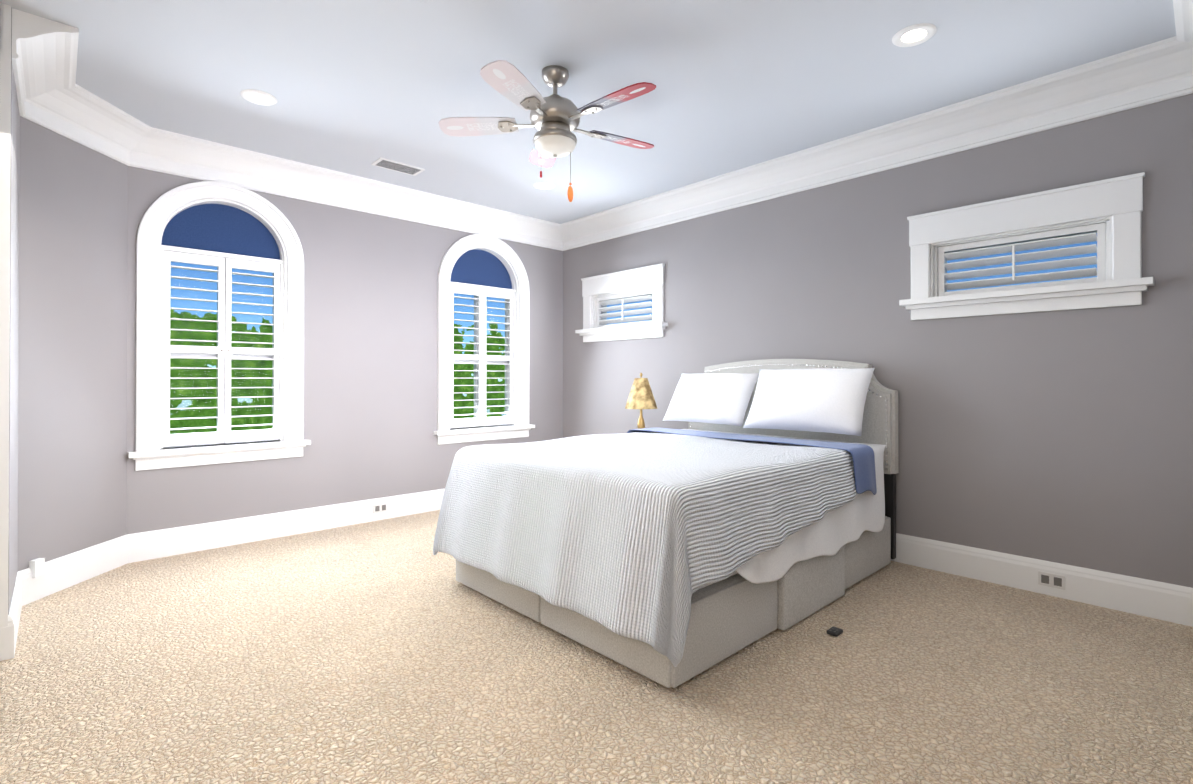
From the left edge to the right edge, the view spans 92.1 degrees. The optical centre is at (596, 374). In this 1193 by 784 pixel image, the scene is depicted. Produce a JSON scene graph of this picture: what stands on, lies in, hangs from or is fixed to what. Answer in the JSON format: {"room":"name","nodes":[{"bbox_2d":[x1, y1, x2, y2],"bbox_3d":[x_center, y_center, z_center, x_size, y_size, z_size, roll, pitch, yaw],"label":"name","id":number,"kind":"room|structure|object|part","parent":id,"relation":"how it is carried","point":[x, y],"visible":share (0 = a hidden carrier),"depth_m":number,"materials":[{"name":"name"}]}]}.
{"room":"bedroom","nodes":[
{"label":"bedroom","id":0,"kind":"room"},
{"bbox_2d":[8,8,19,614],"bbox_3d":[-2.824,-0.180,2.655,0.200,2.740,0.820,0,0,-43],"label":"wall","id":1,"kind":"structure","parent":0,"point":[14,346],"depth_m":2.63,"materials":[{"name":"paint"}]},
{"bbox_2d":[0,3,10,627],"bbox_3d":[-2.478,-0.181,2.406,0.032,2.740,0.016,0,0,-43],"label":"door frame","id":2,"kind":"structure","parent":1,"relation":"attached to","point":[5,82],"depth_m":2.40,"materials":[{"name":"white wood"}]},
{"bbox_2d":[18,116,127,570],"bbox_3d":[-3.083,-0.176,3.313,0.200,2.740,0.861,0,0,-1],"label":"wall","id":3,"kind":"structure","parent":0,"point":[72,390],"depth_m":3.26,"materials":[{"name":"paint"}]},
{"bbox_2d":[0,489,1192,660],"bbox_3d":[-0.711,1.099,2.486,5.500,0.180,4.830,0,0,-43],"label":"baseboard","id":4,"kind":"structure","parent":3,"relation":"attached to","point":[1168,602],"depth_m":3.40,"materials":[{"name":"white wood"}]},
{"bbox_2d":[29,558,44,577],"bbox_3d":[-2.963,1.022,3.046,0.032,0.090,0.055,0,0,-1],"label":"electrical outlet cover","id":5,"kind":"object","parent":4,"relation":"attached to","point":[37,567],"visible":0.88,"depth_m":3.03,"materials":[{"name":"white plastic"}]},
{"bbox_2d":[373,503,386,512],"bbox_3d":[-1.786,1.101,4.758,0.115,0.072,0.008,0,0,-43],"label":"outlet","id":6,"kind":"object","parent":4,"relation":"attached to","point":[379,508],"visible":1,"depth_m":4.75,"materials":[{"name":"white plastic"}]},
{"bbox_2d":[1038,571,1064,589],"bbox_3d":[2.453,1.107,3.101,0.008,0.072,0.115,0,0,-43],"label":"outlet","id":7,"kind":"object","parent":4,"relation":"attached to","point":[1051,580],"visible":1,"depth_m":3.10,"materials":[{"name":"white plastic"}]},
{"bbox_2d":[126,166,562,534],"bbox_3d":[-1.698,-0.168,5.014,3.890,2.740,0.200,0,0,-43],"label":"wall","id":8,"kind":"structure","parent":0,"point":[370,353],"depth_m":4.65,"materials":[{"name":"paint"}]},
{"bbox_2d":[128,181,310,470],"bbox_3d":[-2.640,-0.363,4.082,1.070,1.954,0.272,0,0,-43],"label":"arched window","id":9,"kind":"structure","parent":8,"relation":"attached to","point":[224,236],"depth_m":4.04,"materials":[{"name":"white wood"}]},
{"bbox_2d":[17,92,559,247],"bbox_3d":[-1.853,-1.435,4.594,3.860,0.210,0.210,0,0,-43],"label":"crown molding","id":10,"kind":"structure","parent":8,"relation":"attached to","point":[134,143],"depth_m":4.12,"materials":[{"name":"white wood"}]},
{"bbox_2d":[434,234,534,444],"bbox_3d":[-1.101,-0.355,5.526,1.070,1.954,0.272,0,0,-43],"label":"arched window","id":11,"kind":"structure","parent":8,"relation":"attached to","point":[480,273],"depth_m":5.52,"materials":[{"name":"white wood"}]},
{"bbox_2d":[0,0,1175,223],"bbox_3d":[-0.711,-1.611,2.499,6.100,0.120,5.430,0,0,-43],"label":"ceiling","id":12,"kind":"structure","parent":0,"point":[356,86],"depth_m":2.93,"materials":[{"name":"white paint"}]},
{"bbox_2d":[240,89,276,105],"bbox_3d":[-1.880,-1.542,3.205,0.180,0.010,0.180,0,0,-43],"label":"recessed light","id":13,"kind":"object","parent":12,"relation":"in","point":[256,96],"visible":1,"depth_m":3.20,"materials":[{"name":"white plastic"}]},
{"bbox_2d":[371,157,424,175],"bbox_3d":[-1.464,-1.537,4.253,0.340,0.009,0.170,0,0,-43],"label":"ceiling vent","id":14,"kind":"object","parent":12,"relation":"in","point":[397,166],"visible":0.96,"depth_m":4.23,"materials":[{"name":"white metal"}]},
{"bbox_2d":[533,182,554,189],"bbox_3d":[-0.425,-1.534,4.679,0.180,0.010,0.180,0,0,-43],"label":"recessed light","id":15,"kind":"object","parent":12,"relation":"in","point":[544,185],"visible":0.96,"depth_m":4.67,"materials":[{"name":"white"}]},
{"bbox_2d":[439,60,655,201],"bbox_3d":[-0.179,-1.217,2.932,1.158,0.663,1.142,0,0,-43],"label":"ceiling fan","id":16,"kind":"object","parent":12,"relation":"hanging from","point":[555,119],"visible":1,"depth_m":2.87,"materials":[{"name":"silver metal"}]},
{"bbox_2d":[892,23,936,46],"bbox_3d":[1.448,-1.545,2.624,0.180,0.010,0.180,0,0,-43],"label":"recessed light","id":17,"kind":"object","parent":12,"relation":"in","point":[908,35],"visible":1,"depth_m":2.61,"materials":[{"name":"white plastic"}]},
{"bbox_2d":[0,510,1192,783],"bbox_3d":[-0.711,1.249,2.485,6.100,0.120,5.430,0,0,-43],"label":"floor","id":18,"kind":"structure","parent":0,"point":[390,650],"depth_m":2.18,"materials":[{"name":"carpet"}]},
{"bbox_2d":[433,359,898,687],"bbox_3d":[0.503,0.537,3.447,2.368,1.315,1.825,0,0,-43],"label":"bed","id":19,"kind":"object","parent":18,"relation":"on","point":[755,501],"visible":1,"depth_m":2.70,"materials":[{"name":"grey fabric"}]},
{"bbox_2d":[433,432,857,666],"bbox_3d":[0.247,0.725,3.206,1.681,0.636,1.841,0,0,-43],"label":"quilt","id":20,"kind":"object","parent":19,"relation":"on","point":[665,543],"depth_m":2.53,"materials":[{"name":"white fabric"}]},
{"bbox_2d":[663,373,758,425],"bbox_3d":[0.851,0.173,4.339,0.297,0.373,0.748,0,0,-43],"label":"pillow","id":21,"kind":"object","parent":19,"relation":"on","point":[715,398],"depth_m":4.21,"materials":[{"name":"fabric"}]},
{"bbox_3d":[1.335,0.541,4.222,0.095,1.315,1.620,0,0,-43],"label":"headboard","id":22,"kind":"part","parent":19,"relation":"part of","materials":[{"name":"grey fabric"}]},
{"bbox_2d":[743,368,874,435],"bbox_3d":[1.364,0.160,3.751,0.315,0.407,0.791,0,0,-43],"label":"pillow","id":23,"kind":"object","parent":19,"relation":"on","point":[829,400],"depth_m":3.62,"materials":[{"name":"fabric"}]},
{"bbox_2d":[827,626,842,636],"bbox_3d":[1.095,1.178,2.643,0.070,0.021,0.050,0,0,-43],"label":"floor outlet","id":24,"kind":"object","parent":18,"relation":"on","point":[834,631],"depth_m":2.63,"materials":[{"name":"grey plastic"}]},
{"bbox_3d":[0.372,0.892,4.935,0.470,0.620,0.460,0,0,-43],"label":"nightstand","id":25,"kind":"object","parent":18,"relation":"on","visible":0},
{"bbox_2d":[625,373,657,428],"bbox_3d":[0.383,0.280,4.934,0.280,0.600,0.280,0,0,-43],"label":"table lamp","id":26,"kind":"object","parent":25,"relation":"on","point":[641,397],"visible":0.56,"depth_m":4.86,"materials":[{"name":"gold metal"}]},
{"bbox_2d":[563,93,1192,587],"bbox_3d":[1.368,-0.171,4.442,0.200,2.740,5.230,0,0,-43],"label":"wall","id":27,"kind":"structure","parent":0,"point":[1063,437],"depth_m":3.38,"materials":[{"name":"paint"}]},
{"bbox_2d":[575,263,667,341],"bbox_3d":[0.280,-0.660,5.542,0.285,0.650,1.146,0,0,-43],"label":"window","id":28,"kind":"structure","parent":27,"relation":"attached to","point":[600,293],"depth_m":5.48,"materials":[{"name":"white wood"}]},
{"bbox_2d":[550,40,1171,250],"bbox_3d":[1.147,-1.436,4.385,0.210,0.210,4.620,0,0,-43],"label":"crown molding","id":29,"kind":"structure","parent":27,"relation":"attached to","point":[1137,77],"depth_m":3.53,"materials":[{"name":"white wood"}]},
{"bbox_2d":[899,172,1153,319],"bbox_3d":[2.394,-0.672,3.288,0.285,0.650,1.146,0,0,-43],"label":"window","id":30,"kind":"structure","parent":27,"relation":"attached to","point":[1108,211],"depth_m":3.18,"materials":[{"name":"white wood"}]},
{"bbox_2d":[1164,0,1192,97],"bbox_3d":[0.870,-1.454,0.814,5.500,0.210,0.210,0,0,-43],"label":"crown molding","id":31,"kind":"structure","parent":27,"relation":"attached to","point":[1179,48],"depth_m":2.67,"materials":[{"name":"white wood"}]},
{"label":"outside","id":32,"kind":"structure","parent":0,"visible":0},
{"bbox_2d":[170,307,504,433],"bbox_3d":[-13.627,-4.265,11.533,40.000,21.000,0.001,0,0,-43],"label":"trees","id":33,"kind":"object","parent":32,"point":[493,377],"depth_m":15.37,"materials":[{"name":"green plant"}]}
]}

